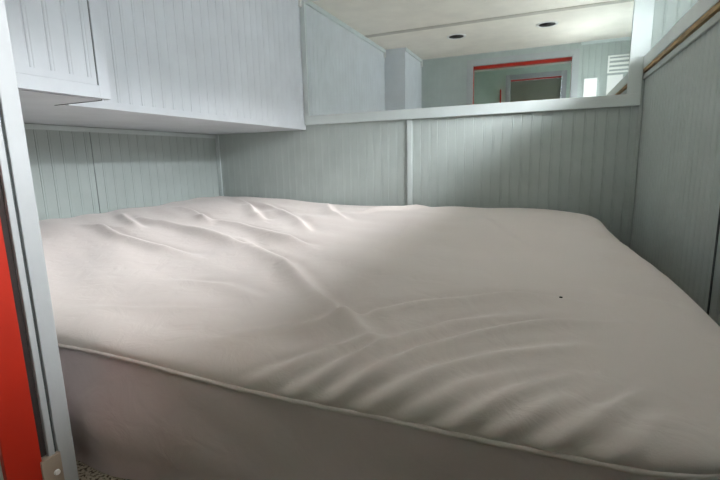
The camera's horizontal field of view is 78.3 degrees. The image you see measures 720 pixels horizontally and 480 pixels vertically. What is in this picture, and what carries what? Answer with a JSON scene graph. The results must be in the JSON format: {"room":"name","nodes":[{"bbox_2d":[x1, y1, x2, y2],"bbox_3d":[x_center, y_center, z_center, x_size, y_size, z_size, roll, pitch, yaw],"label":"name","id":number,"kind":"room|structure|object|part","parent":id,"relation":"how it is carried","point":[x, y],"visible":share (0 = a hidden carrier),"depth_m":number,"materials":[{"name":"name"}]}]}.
{"room":"boat cabin bedroom","nodes":[
{"label":"boat cabin bedroom","id":0,"kind":"room"},
{"bbox_2d":[0,456,43,479],"bbox_3d":[-0.608,-0.357,0.659,3.298,1.776,0.110,3,11,23],"label":"wall","id":1,"kind":"structure","parent":0,"point":[1,474],"depth_m":0.76,"materials":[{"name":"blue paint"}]},
{"bbox_2d":[0,0,78,479],"bbox_3d":[-0.130,-0.305,0.481,1.146,1.714,0.116,3,11,23],"label":"door","id":2,"kind":"structure","parent":1,"relation":"in","point":[34,414],"depth_m":0.77,"materials":[{"name":"white paint"}]},
{"bbox_3d":[-0.141,-0.273,0.459,1.038,1.660,0.057,3,11,23],"label":"red frame","id":3,"kind":"part","parent":2,"relation":"part of","materials":[{"name":"paint"}]},
{"bbox_3d":[-0.578,0.457,0.831,0.016,0.112,0.035,3,11,23],"label":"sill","id":4,"kind":"part","parent":2,"relation":"part of","materials":[{"name":"beige wood"}]},
{"bbox_2d":[5,0,110,105],"bbox_3d":[-1.127,-0.884,1.212,0.290,0.912,0.672,3,11,23],"label":"upper cabinet","id":5,"kind":"object","parent":1,"relation":"attached to","point":[58,46],"visible":0.93,"depth_m":1.39,"materials":[{"name":"grey paint"}]},
{"bbox_3d":[-1.022,-0.856,1.163,0.014,0.775,0.595,3,11,23],"label":"door","id":6,"kind":"part","parent":5,"relation":"part of","materials":[{"name":"grey paint"}]},
{"bbox_3d":[-1.128,-0.444,1.284,0.222,0.018,0.648,3,11,23],"label":"panel","id":7,"kind":"part","parent":5,"relation":"part of","materials":[{"name":"grey paint"}]},
{"bbox_2d":[76,460,129,479],"bbox_3d":[-0.312,0.416,1.470,3.378,0.050,3.660,3,11,23],"label":"floor","id":8,"kind":"structure","parent":0,"point":[85,472],"depth_m":0.93,"materials":[{"name":"carpet"}]},
{"bbox_2d":[39,196,719,479],"bbox_3d":[-0.295,0.088,2.041,2.849,0.390,2.399,3,11,23],"label":"bed","id":9,"kind":"object","parent":8,"relation":"on","point":[219,337],"visible":0.96,"depth_m":0.84,"materials":[{"name":"beige fabric"}]},
{"bbox_2d":[24,123,219,219],"bbox_3d":[-1.655,-0.659,2.459,0.040,1.776,2.450,3,11,23],"label":"wall","id":10,"kind":"structure","parent":0,"point":[74,174],"depth_m":2.74,"materials":[{"name":"blue paint"}]},
{"bbox_2d":[24,124,214,137],"bbox_3d":[-1.634,-0.618,2.450,0.010,0.027,2.432,3,11,23],"label":"trim","id":11,"kind":"structure","parent":10,"relation":"attached to","point":[26,126],"depth_m":2.69,"materials":[{"name":"grey paint"}]},
{"bbox_2d":[20,0,305,134],"bbox_3d":[-1.252,-1.063,2.210,0.854,0.911,2.447,3,11,23],"label":"upper cabinet","id":12,"kind":"object","parent":10,"relation":"attached to","point":[213,67],"visible":0.94,"depth_m":2.29,"materials":[{"name":"grey paint"}]},
{"bbox_3d":[-0.747,-0.669,2.441,0.020,0.030,1.774,3,11,23],"label":"rail","id":13,"kind":"part","parent":12,"relation":"part of","materials":[{"name":"grey paint"}]},
{"bbox_3d":[-0.757,-1.102,2.363,0.020,0.853,1.775,3,11,23],"label":"beadboard panel","id":14,"kind":"part","parent":12,"relation":"part of","materials":[{"name":"grey paint"}]},
{"bbox_2d":[219,0,698,245],"bbox_3d":[0.364,-0.797,2.947,3.298,1.776,0.040,3,11,23],"label":"wall","id":15,"kind":"structure","parent":0,"point":[581,161],"depth_m":2.85,"materials":[{"name":"blue paint"}]},
{"bbox_2d":[215,135,223,195],"bbox_3d":[-1.141,-0.419,3.629,0.033,0.861,0.014,3,11,23],"label":"trim","id":16,"kind":"structure","parent":15,"relation":"attached to","point":[217,144],"depth_m":3.59,"materials":[{"name":"grey paint"}]},
{"bbox_2d":[407,119,411,204],"bbox_3d":[0.340,-0.360,3.012,0.034,0.895,0.012,3,11,23],"label":"trim","id":17,"kind":"structure","parent":15,"relation":"attached to","point":[409,121],"depth_m":2.98,"materials":[{"name":"grey paint"}]},
{"bbox_2d":[300,0,654,124],"bbox_3d":[0.570,-1.220,2.744,2.122,0.878,0.021,3,11,23],"label":"wall mirror","id":18,"kind":"object","parent":15,"relation":"attached to","point":[363,60],"visible":0.97,"depth_m":2.72,"materials":[{"name":"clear mirror"}]},
{"bbox_2d":[627,80,644,247],"bbox_3d":[1.551,-0.364,2.495,0.019,1.030,0.014,3,11,23],"label":"trim","id":19,"kind":"structure","parent":15,"relation":"attached to","point":[640,106],"depth_m":2.48,"materials":[{"name":"blue paint"}]},
{"bbox_2d":[630,11,719,325],"bbox_3d":[1.109,-0.173,1.377,0.042,1.075,2.449,3,11,23],"label":"wall","id":20,"kind":"structure","parent":0,"point":[676,222],"depth_m":1.64,"materials":[{"name":"blue paint"}]},
{"bbox_2d":[643,12,719,78],"bbox_3d":[1.072,-0.670,1.289,0.010,0.026,2.431,3,11,23],"label":"trim","id":21,"kind":"structure","parent":20,"relation":"attached to","point":[714,20],"depth_m":1.64,"materials":[{"name":"blue paint"}]},
{"bbox_2d":[643,0,719,72],"bbox_3d":[1.231,-0.727,1.219,0.365,0.084,2.446,3,11,23],"label":"window ledge","id":22,"kind":"object","parent":20,"relation":"on","point":[702,11],"visible":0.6,"depth_m":1.69,"materials":[{"name":"grey paint"}]}
]}

